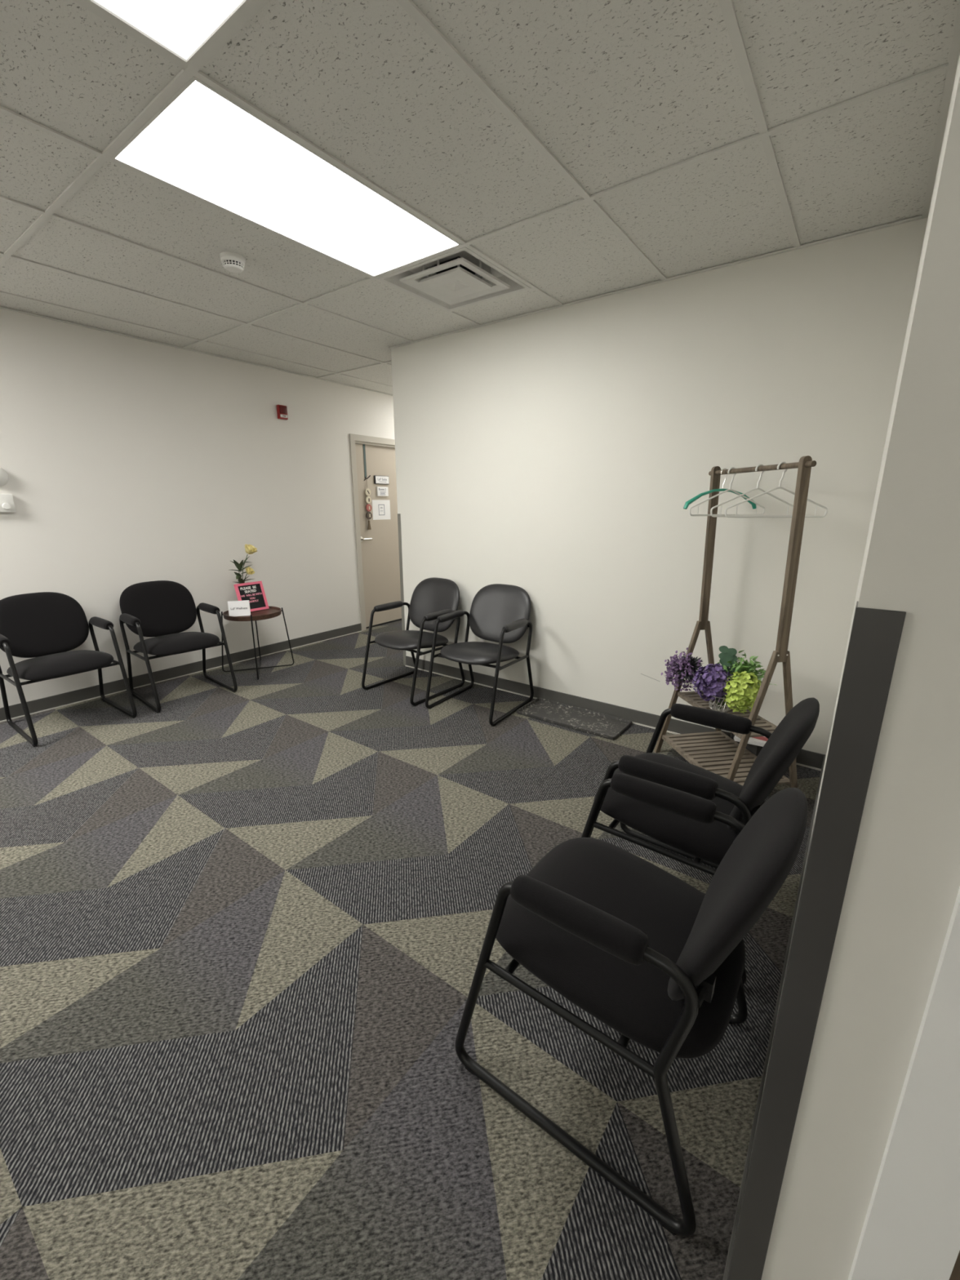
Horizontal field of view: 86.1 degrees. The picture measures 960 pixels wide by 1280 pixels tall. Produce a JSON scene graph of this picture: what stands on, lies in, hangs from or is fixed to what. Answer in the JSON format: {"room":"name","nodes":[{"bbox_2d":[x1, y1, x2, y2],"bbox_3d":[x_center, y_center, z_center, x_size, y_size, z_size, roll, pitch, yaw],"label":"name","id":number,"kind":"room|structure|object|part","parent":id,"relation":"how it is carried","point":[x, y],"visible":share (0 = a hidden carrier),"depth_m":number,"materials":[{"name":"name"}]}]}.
{"room":"waiting room","nodes":[
{"label":"waiting room","id":0,"kind":"room"},
{"bbox_2d":[0,308,394,707],"bbox_3d":[-2.687,-0.931,3.799,0.120,2.638,9.500,11,18,35],"label":"wall","id":1,"kind":"structure","parent":0,"point":[127,461],"depth_m":3.98,"materials":[{"name":"paint"}]},
{"bbox_2d":[0,467,8,486],"bbox_3d":[-3.003,-1.017,3.188,0.046,0.124,0.124,11,18,35],"label":"sensor","id":2,"kind":"object","parent":1,"relation":"attached to","point":[3,475],"visible":1,"depth_m":3.21,"materials":[{"name":"white plastic"}]},
{"bbox_2d":[0,493,16,512],"bbox_3d":[-3.013,-0.857,3.217,0.046,0.113,0.150,11,18,35],"label":"wall control","id":3,"kind":"object","parent":1,"relation":"attached to","point":[6,501],"visible":1,"depth_m":3.24,"materials":[{"name":"white plastic"}]},
{"bbox_3d":[-2.982,-0.842,3.238,0.016,0.040,0.040,11,18,35],"label":"knob","id":4,"kind":"part","parent":3,"relation":"part of","materials":[{"name":"white plastic"}]},
{"bbox_2d":[0,622,361,720],"bbox_3d":[-3.397,0.573,3.091,0.009,0.086,6.931,11,18,35],"label":"baseboard","id":5,"kind":"structure","parent":1,"relation":"attached to","point":[42,704],"depth_m":4.19,"materials":[{"name":"rubber"}]},
{"bbox_2d":[276,404,288,419],"bbox_3d":[-1.778,-2.052,4.630,0.046,0.116,0.090,11,18,35],"label":"fire alarm strobe","id":6,"kind":"object","parent":1,"relation":"attached to","point":[282,411],"visible":1,"depth_m":4.61,"materials":[{"name":"red plastic"}]},
{"bbox_2d":[279,405,287,413],"bbox_3d":[-1.765,-2.068,4.615,0.013,0.060,0.072,11,18,35],"label":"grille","id":7,"kind":"object","parent":6,"relation":"attached to","point":[282,409],"depth_m":4.61,"materials":[{"name":"red plastic"}]},
{"bbox_2d":[349,433,401,631],"bbox_3d":[-1.078,-1.220,5.957,0.142,2.083,1.015,11,18,35],"label":"door","id":8,"kind":"structure","parent":1,"relation":"in","point":[377,548],"depth_m":5.80,"materials":[{"name":"paint"}]},
{"bbox_3d":[-1.262,-1.109,5.655,0.058,0.062,0.144,11,18,35],"label":"lever handle","id":9,"kind":"part","parent":8,"relation":"part of","materials":[{"name":"silver metal"}]},
{"bbox_2d":[363,444,372,529],"bbox_3d":[-1.220,-1.662,5.584,0.040,0.905,0.082,11,18,35],"label":"hanging decoration","id":10,"kind":"object","parent":8,"relation":"hanging from","point":[367,491],"depth_m":5.60,"materials":[{"name":"rubber"}]},
{"bbox_2d":[372,499,391,519],"bbox_3d":[-1.114,-1.473,5.815,0.003,0.216,0.268,11,18,35],"label":"paper notice","id":11,"kind":"object","parent":8,"relation":"attached to","point":[380,508],"visible":1,"depth_m":5.81,"materials":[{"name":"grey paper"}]},
{"bbox_2d":[373,475,389,484],"bbox_3d":[-1.098,-1.787,5.740,0.020,0.090,0.214,11,18,35],"label":"door sign","id":12,"kind":"object","parent":8,"relation":"attached to","point":[377,479],"visible":1,"depth_m":5.72,"materials":[{"name":"white paper"}]},
{"bbox_2d":[376,486,388,496],"bbox_3d":[-1.095,-1.670,5.778,0.015,0.100,0.162,11,18,35],"label":"door sign","id":13,"kind":"object","parent":8,"relation":"attached to","point":[381,491],"visible":1,"depth_m":5.77,"materials":[{"name":"paper"}]},
{"bbox_2d":[0,0,959,395],"bbox_3d":[-0.859,-1.763,2.179,4.428,0.006,9.500,11,18,35],"label":"trim","id":14,"kind":"structure","parent":1,"relation":"attached to","point":[955,46],"depth_m":2.28,"materials":[{"name":"metal"}]},
{"bbox_2d":[0,619,821,1279],"bbox_3d":[-0.343,0.817,2.475,5.944,0.060,9.700,11,18,35],"label":"floor","id":15,"kind":"structure","parent":0,"point":[242,932],"depth_m":1.46,"materials":[{"name":"carpet"}]},
{"bbox_2d":[0,591,137,746],"bbox_3d":[-2.717,0.136,3.318,0.646,0.823,0.589,11,18,35],"label":"armchair","id":16,"kind":"object","parent":15,"relation":"on","point":[44,626],"visible":1,"depth_m":3.33,"materials":[{"name":"black fabric"}]},
{"bbox_3d":[-2.852,0.291,3.124,0.593,0.624,0.024,11,18,35],"label":"frame","id":17,"kind":"part","parent":16,"relation":"part of","materials":[{"name":"black metal"}]},
{"bbox_3d":[-2.906,-0.104,3.398,0.177,0.399,0.500,11,18,35],"label":"backrest","id":18,"kind":"part","parent":16,"relation":"part of","materials":[{"name":"black fabric"}]},
{"bbox_3d":[-2.705,0.147,3.312,0.544,0.129,0.504,11,18,35],"label":"seat","id":19,"kind":"part","parent":16,"relation":"part of","materials":[{"name":"black fabric"}]},
{"bbox_3d":[-2.539,0.182,3.533,0.593,0.624,0.024,11,18,35],"label":"frame","id":20,"kind":"part","parent":16,"relation":"part of","materials":[{"name":"black metal"}]},
{"bbox_2d":[119,580,237,712],"bbox_3d":[-2.263,0.003,3.815,0.647,0.823,0.589,13,19,39],"label":"armchair","id":21,"kind":"object","parent":15,"relation":"on","point":[162,610],"visible":0.99,"depth_m":3.83,"materials":[{"name":"black fabric"}]},
{"bbox_3d":[-2.416,0.155,3.632,0.593,0.624,0.024,13,19,39],"label":"frame","id":22,"kind":"part","parent":21,"relation":"part of","materials":[{"name":"black metal"}]},
{"bbox_3d":[-2.441,-0.241,3.909,0.177,0.399,0.500,13,19,39],"label":"backrest","id":23,"kind":"part","parent":21,"relation":"part of","materials":[{"name":"black fabric"}]},
{"bbox_3d":[-2.252,0.015,3.808,0.544,0.129,0.504,13,19,39],"label":"seat","id":24,"kind":"part","parent":21,"relation":"part of","materials":[{"name":"black fabric"}]},
{"bbox_3d":[-2.071,0.053,4.016,0.593,0.624,0.024,13,19,39],"label":"frame","id":25,"kind":"part","parent":21,"relation":"part of","materials":[{"name":"black metal"}]},
{"bbox_2d":[221,605,293,679],"bbox_3d":[-1.909,0.002,4.380,0.452,0.533,0.452,6,16,22],"label":"side table","id":26,"kind":"object","parent":15,"relation":"on","point":[273,611],"visible":0.8,"depth_m":4.29,"materials":[{"name":"brown wood"}]},
{"bbox_2d":[227,600,250,616],"bbox_3d":[-1.969,-0.260,4.204,0.160,0.124,0.042,-5,16,-19],"label":"card","id":27,"kind":"object","parent":26,"relation":"on","point":[236,608],"visible":0.99,"depth_m":4.19,"materials":[{"name":"paper"}]},
{"bbox_2d":[231,544,257,583],"bbox_3d":[-2.000,-0.529,4.369,0.258,0.558,0.110,-14,20,-42],"label":"flowers","id":28,"kind":"object","parent":26,"relation":"on","point":[250,548],"visible":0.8,"depth_m":4.35,"materials":[{"name":"plant"}]},
{"bbox_2d":[233,581,269,611],"bbox_3d":[-1.951,-0.369,4.384,0.110,0.241,0.240,11,18,35],"label":"letter board","id":29,"kind":"object","parent":26,"relation":"on","point":[254,592],"visible":0.93,"depth_m":4.38,"materials":[{"name":"black fabric"}]},
{"bbox_3d":[-1.947,-0.368,4.381,0.071,0.201,0.200,11,18,35],"label":"felt panel","id":30,"kind":"part","parent":29,"relation":"part of","materials":[{"name":"black fabric"}]},
{"bbox_2d":[222,605,281,621],"bbox_3d":[-1.909,-0.224,4.320,0.452,0.040,0.452,11,18,35],"label":"table top","id":31,"kind":"object","parent":26,"relation":"on","point":[273,611],"depth_m":4.21,"materials":[{"name":"brown wood"}]},
{"bbox_2d":[361,577,464,706],"bbox_3d":[-0.498,-0.029,3.931,0.579,0.823,0.646,11,19,36],"label":"armchair","id":32,"kind":"object","parent":15,"relation":"on","point":[433,597],"visible":0.89,"depth_m":3.94,"materials":[{"name":"black leather"}]},
{"bbox_3d":[-0.722,0.032,4.092,0.024,0.624,0.593,11,19,36],"label":"frame","id":33,"kind":"part","parent":32,"relation":"part of","materials":[{"name":"black metal"}]},
{"bbox_3d":[-0.515,-0.010,3.914,0.504,0.113,0.510,11,19,36],"label":"seat","id":34,"kind":"part","parent":32,"relation":"part of","materials":[{"name":"black leather"}]},
{"bbox_3d":[-0.354,-0.281,4.056,0.500,0.399,0.175,11,19,36],"label":"backrest","id":35,"kind":"part","parent":32,"relation":"part of","materials":[{"name":"black leather"}]},
{"bbox_3d":[-0.307,0.115,3.780,0.024,0.624,0.593,11,19,36],"label":"frame","id":36,"kind":"part","parent":32,"relation":"part of","materials":[{"name":"black metal"}]},
{"bbox_2d":[425,583,533,725],"bbox_3d":[0.020,0.060,3.597,0.579,0.823,0.646,10,18,32],"label":"armchair","id":37,"kind":"object","parent":15,"relation":"on","point":[500,613],"visible":1,"depth_m":3.62,"materials":[{"name":"black leather"}]},
{"bbox_3d":[-0.215,0.125,3.741,0.024,0.624,0.593,10,18,32],"label":"frame","id":38,"kind":"part","parent":37,"relation":"part of","materials":[{"name":"black metal"}]},
{"bbox_3d":[0.005,0.079,3.579,0.504,0.113,0.510,10,18,32],"label":"seat","id":39,"kind":"part","parent":37,"relation":"part of","materials":[{"name":"black leather"}]},
{"bbox_3d":[0.149,-0.196,3.733,0.500,0.399,0.175,10,18,32],"label":"backrest","id":40,"kind":"part","parent":37,"relation":"part of","materials":[{"name":"black leather"}]},
{"bbox_3d":[0.225,0.199,3.462,0.024,0.624,0.593,10,18,32],"label":"frame","id":41,"kind":"part","parent":37,"relation":"part of","materials":[{"name":"black metal"}]},
{"bbox_2d":[516,697,631,739],"bbox_3d":[0.621,0.515,3.441,0.710,0.023,0.312,11,18,35],"label":"tray","id":42,"kind":"object","parent":15,"relation":"on","point":[593,722],"visible":1,"depth_m":3.42,"materials":[{"name":"rubber"}]},
{"bbox_2d":[454,773,807,1236],"bbox_3d":[0.354,0.684,1.254,0.646,0.823,0.589,11,18,35],"label":"armchair","id":43,"kind":"object","parent":15,"relation":"on","point":[659,959],"visible":1,"depth_m":1.08,"materials":[{"name":"black fabric"}]},
{"bbox_3d":[0.176,0.831,1.091,0.593,0.624,0.024,11,18,35],"label":"frame","id":44,"kind":"part","parent":43,"relation":"part of","materials":[{"name":"black metal"}]},
{"bbox_3d":[0.342,0.691,1.265,0.544,0.129,0.504,11,18,35],"label":"seat","id":45,"kind":"part","parent":43,"relation":"part of","materials":[{"name":"black fabric"}]},
{"bbox_3d":[0.489,0.722,1.500,0.593,0.624,0.024,11,18,35],"label":"frame","id":46,"kind":"part","parent":43,"relation":"part of","materials":[{"name":"black metal"}]},
{"bbox_3d":[0.542,0.515,1.065,0.177,0.399,0.500,11,18,35],"label":"backrest","id":47,"kind":"part","parent":43,"relation":"part of","materials":[{"name":"black fabric"}]},
{"bbox_2d":[589,697,819,985],"bbox_3d":[0.718,0.547,1.770,0.646,0.823,0.589,11,18,35],"label":"armchair","id":48,"kind":"object","parent":15,"relation":"on","point":[706,843],"visible":0.71,"depth_m":1.58,"materials":[{"name":"black fabric"}]},
{"bbox_3d":[0.540,0.694,1.606,0.593,0.624,0.024,11,18,35],"label":"frame","id":49,"kind":"part","parent":48,"relation":"part of","materials":[{"name":"black metal"}]},
{"bbox_3d":[0.706,0.553,1.780,0.544,0.129,0.504,11,18,35],"label":"seat","id":50,"kind":"part","parent":48,"relation":"part of","materials":[{"name":"black fabric"}]},
{"bbox_3d":[0.852,0.585,2.015,0.593,0.624,0.024,11,18,35],"label":"frame","id":51,"kind":"part","parent":48,"relation":"part of","materials":[{"name":"black metal"}]},
{"bbox_3d":[0.906,0.378,1.580,0.177,0.399,0.500,11,18,35],"label":"backrest","id":52,"kind":"part","parent":48,"relation":"part of","materials":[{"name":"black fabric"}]},
{"bbox_2d":[654,455,816,787],"bbox_3d":[1.269,-0.043,2.522,0.424,1.575,0.688,-2,15,-9],"label":"coat rack","id":53,"kind":"object","parent":15,"relation":"on","point":[715,752],"visible":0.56,"depth_m":2.53,"materials":[{"name":"brown wood"}]},
{"bbox_3d":[1.114,0.273,2.895,0.204,0.772,0.022,-2,15,-9],"label":"leg","id":54,"kind":"part","parent":53,"relation":"part of","materials":[{"name":"brown wood"}]},
{"bbox_3d":[1.210,-0.469,2.713,0.066,0.851,0.022,-2,15,-9],"label":"post","id":55,"kind":"part","parent":53,"relation":"part of","materials":[{"name":"brown wood"}]},
{"bbox_3d":[1.332,0.264,2.928,0.204,0.772,0.022,-2,15,-9],"label":"leg","id":56,"kind":"part","parent":53,"relation":"part of","materials":[{"name":"brown wood"}]},
{"bbox_2d":[660,645,775,714],"bbox_3d":[1.229,0.181,2.661,0.274,0.329,0.553,-14,20,-43],"label":"flower arrangement","id":57,"kind":"object","parent":53,"relation":"on","point":[735,689],"visible":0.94,"depth_m":2.58,"materials":[{"name":"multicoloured plant"}]},
{"bbox_2d":[708,695,730,712],"bbox_3d":[1.226,0.316,2.621,0.124,0.089,0.124,11,18,35],"label":"wire basket","id":58,"kind":"object","parent":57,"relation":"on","point":[722,699],"depth_m":2.59,"materials":[{"name":"metal"}]},
{"bbox_2d":[683,468,756,509],"bbox_3d":[1.209,-0.752,2.559,0.425,0.195,0.025,-4,15,-14],"label":"clothes hanger","id":59,"kind":"object","parent":53,"relation":"hanging from","point":[687,503],"visible":0.8,"depth_m":2.54,"materials":[{"name":"green plastic"}]},
{"bbox_3d":[1.209,-0.706,2.572,0.425,0.100,0.025,-4,15,-14],"label":"hanger frame","id":60,"kind":"part","parent":59,"relation":"part of","materials":[{"name":"teal plastic"}]},
{"bbox_2d":[662,730,790,786],"bbox_3d":[1.269,0.621,2.699,0.365,0.022,0.578,-2,15,-9],"label":"slatted shelf","id":61,"kind":"object","parent":53,"relation":"attached to","point":[714,752],"depth_m":2.74,"materials":[{"name":"brown wood"}]},
{"bbox_2d":[688,466,764,515],"bbox_3d":[1.218,-0.723,2.506,0.415,0.228,0.008,-3,15,-10],"label":"clothes hanger","id":62,"kind":"object","parent":53,"relation":"hanging from","point":[730,468],"visible":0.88,"depth_m":2.50,"materials":[{"name":"white plastic"}]},
{"bbox_3d":[1.218,-0.674,2.519,0.415,0.127,0.008,-3,15,-10],"label":"hanger frame","id":63,"kind":"part","parent":62,"relation":"part of","materials":[{"name":"white plastic"}]},
{"bbox_2d":[677,690,777,738],"bbox_3d":[1.269,0.371,2.633,0.228,0.022,0.578,-2,15,-9],"label":"slatted shelf","id":64,"kind":"object","parent":53,"relation":"attached to","point":[694,699],"depth_m":2.61,"materials":[{"name":"brown wood"}]},
{"bbox_2d":[710,464,793,516],"bbox_3d":[1.249,-0.672,2.315,0.435,0.228,0.009,-2,15,-9],"label":"clothes hanger","id":65,"kind":"object","parent":53,"relation":"hanging from","point":[758,465],"visible":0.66,"depth_m":2.31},
{"bbox_3d":[1.249,-0.623,2.328,0.435,0.128,0.008,-2,15,-9],"label":"hanger frame","id":66,"kind":"part","parent":65,"relation":"part of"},
{"bbox_3d":[1.206,0.425,2.324,0.204,0.772,0.022,-2,15,-9],"label":"leg","id":67,"kind":"part","parent":53,"relation":"part of","materials":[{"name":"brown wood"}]},
{"bbox_3d":[1.244,-0.772,2.324,0.023,0.023,0.688,-2,15,-9],"label":"hanging rail","id":68,"kind":"part","parent":53,"relation":"part of","materials":[{"name":"brown wood"}]},
{"bbox_2d":[724,462,827,517],"bbox_3d":[1.271,-0.636,2.181,0.449,0.228,0.008,-1,15,-2],"label":"clothes hanger","id":69,"kind":"object","parent":53,"relation":"hanging from","point":[780,463],"visible":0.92,"depth_m":2.19,"materials":[{"name":"white plastic"}]},
{"bbox_3d":[1.271,-0.588,2.194,0.449,0.128,0.008,-1,15,-2],"label":"hanger frame","id":70,"kind":"part","parent":69,"relation":"part of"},
{"bbox_3d":[1.424,0.416,2.357,0.204,0.772,0.022,-2,15,-9],"label":"leg","id":71,"kind":"part","parent":53,"relation":"part of","materials":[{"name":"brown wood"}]},
{"bbox_3d":[1.302,-0.317,2.142,0.066,0.851,0.022,-2,15,-9],"label":"post","id":72,"kind":"part","parent":53,"relation":"part of","materials":[{"name":"brown wood"}]},
{"bbox_2d":[729,732,762,756],"bbox_3d":[1.497,0.599,2.840,0.113,0.170,0.224,-2,15,-9],"label":"stand","id":73,"kind":"object","parent":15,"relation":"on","point":[755,749],"visible":0.09,"depth_m":2.75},
{"bbox_3d":[1.452,0.602,2.834,0.008,0.143,0.188,-2,15,-9],"label":"panel","id":74,"kind":"part","parent":73,"relation":"part of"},
{"bbox_2d":[734,739,763,746],"bbox_3d":[1.500,0.519,2.794,0.192,0.007,0.250,9,17,30],"label":"magazine","id":75,"kind":"object","parent":73,"relation":"on","point":[735,740],"visible":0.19,"depth_m":2.70,"materials":[{"name":"paper"}]},
{"bbox_2d":[733,735,764,746],"bbox_3d":[1.502,0.514,2.785,0.192,0.007,0.250,10,18,34],"label":"magazine","id":76,"kind":"object","parent":75,"relation":"on","point":[735,736],"visible":0.14,"depth_m":2.70,"materials":[{"name":"paper"}]},
{"bbox_2d":[736,736,768,744],"bbox_3d":[1.523,0.508,2.778,0.192,0.007,0.250,13,19,39],"label":"magazine","id":77,"kind":"object","parent":76,"relation":"on","point":[761,740],"visible":0.13,"depth_m":2.70,"materials":[{"name":"paper"}]},
{"bbox_2d":[751,736,768,741],"bbox_3d":[1.480,0.517,2.729,0.100,0.001,0.050,13,19,39],"label":"print","id":78,"kind":"object","parent":77,"relation":"on","point":[761,738],"depth_m":2.71},
{"bbox_3d":[1.513,0.632,2.745,0.108,0.155,0.016,-2,15,-9],"label":"panel","id":79,"kind":"part","parent":73,"relation":"part of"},
{"bbox_2d":[0,0,959,394],"bbox_3d":[-0.337,-1.676,1.804,5.720,0.013,9.500,11,18,35],"label":"ceiling","id":80,"kind":"structure","parent":0,"point":[619,91],"depth_m":1.68,"materials":[{"name":"tile"}]},
{"bbox_2d":[84,0,253,66],"bbox_3d":[-0.907,-1.396,0.753,0.586,0.031,1.195,11,18,35],"label":"recessed light","id":81,"kind":"object","parent":80,"relation":"in","point":[184,29],"visible":1,"depth_m":1.26,"materials":[{"name":"plastic"}]},
{"bbox_2d":[218,251,245,272],"bbox_3d":[-1.197,-1.824,2.492,0.116,0.054,0.116,11,18,35],"label":"smoke detector","id":82,"kind":"object","parent":80,"relation":"attached to","point":[233,262],"visible":1,"depth_m":2.46,"materials":[{"name":"white plastic"}]},
{"bbox_3d":[-1.197,-1.844,2.487,0.116,0.014,0.116,11,18,35],"label":"plate","id":83,"kind":"part","parent":82,"relation":"part of","materials":[{"name":"white plastic"}]},
{"bbox_2d":[110,76,461,277],"bbox_3d":[-0.673,-1.743,2.050,0.586,0.031,1.195,11,18,35],"label":"recessed light","id":84,"kind":"object","parent":80,"relation":"in","point":[202,144],"visible":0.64,"depth_m":1.90,"materials":[{"name":"plastic"}]},
{"bbox_2d":[377,246,530,311],"bbox_3d":[-0.130,-1.976,2.749,0.586,0.141,0.586,11,18,35],"label":"ceiling vent","id":85,"kind":"object","parent":80,"relation":"in","point":[460,277],"visible":0.91,"depth_m":2.76,"materials":[{"name":"metal"}]},
{"bbox_2d":[0,0,948,387],"bbox_3d":[-0.337,-1.666,1.807,5.724,0.007,9.500,11,18,35],"label":"grid","id":86,"kind":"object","parent":80,"relation":"attached to","point":[727,9],"depth_m":1.77,"materials":[{"name":"metal"}]},
{"bbox_2d":[391,217,928,755],"bbox_3d":[0.664,-0.816,3.358,3.252,2.638,0.120,11,18,35],"label":"wall","id":87,"kind":"structure","parent":0,"point":[557,455],"depth_m":2.96,"materials":[{"name":"paint"}]},
{"bbox_2d":[397,513,405,665],"bbox_3d":[-0.658,-0.411,4.418,0.033,1.311,0.035,11,18,35],"label":"guard","id":88,"kind":"object","parent":87,"relation":"attached to","point":[398,514],"visible":0.95,"depth_m":4.36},
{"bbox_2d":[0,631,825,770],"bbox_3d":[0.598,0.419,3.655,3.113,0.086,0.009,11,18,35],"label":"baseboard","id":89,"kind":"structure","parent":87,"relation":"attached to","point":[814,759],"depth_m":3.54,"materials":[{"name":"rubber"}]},
{"bbox_2d":[748,53,959,1279],"bbox_3d":[1.128,-0.295,1.405,0.105,2.638,2.580,11,18,35],"label":"wall","id":90,"kind":"structure","parent":0,"point":[902,889],"depth_m":0.45,"materials":[{"name":"paint"}]},
{"bbox_2d":[722,755,825,1279],"bbox_3d":[1.091,0.921,1.774,0.007,0.086,2.537,11,18,35],"label":"baseboard","id":91,"kind":"structure","parent":90,"relation":"attached to","point":[764,1073],"depth_m":1.21,"materials":[{"name":"rubber"}]},
{"bbox_2d":[727,601,906,1279],"bbox_3d":[0.341,0.605,0.606,0.033,1.311,0.035,11,18,35],"label":"guard","id":92,"kind":"object","parent":90,"relation":"attached to","point":[875,636],"visible":1,"depth_m":0.50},
{"bbox_3d":[0.913,0.061,0.069,1.192,2.638,0.100,11,18,35],"label":"wall","id":93,"kind":"structure","parent":0,"visible":0},
{"bbox_2d":[848,886,959,1279],"bbox_3d":[0.851,0.311,0.175,1.047,2.100,0.112,11,18,35],"label":"trim","id":94,"kind":"structure","parent":93,"relation":"attached to","point":[911,1228],"depth_m":0.48,"materials":[{"name":"white paint"}]},
{"bbox_2d":[949,1250,959,1279],"bbox_3d":[0.856,0.338,0.190,0.918,2.029,0.045,11,18,35],"label":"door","id":95,"kind":"structure","parent":93,"relation":"in","point":[955,1275],"depth_m":0.53,"materials":[{"name":"brown wood"}]}
]}

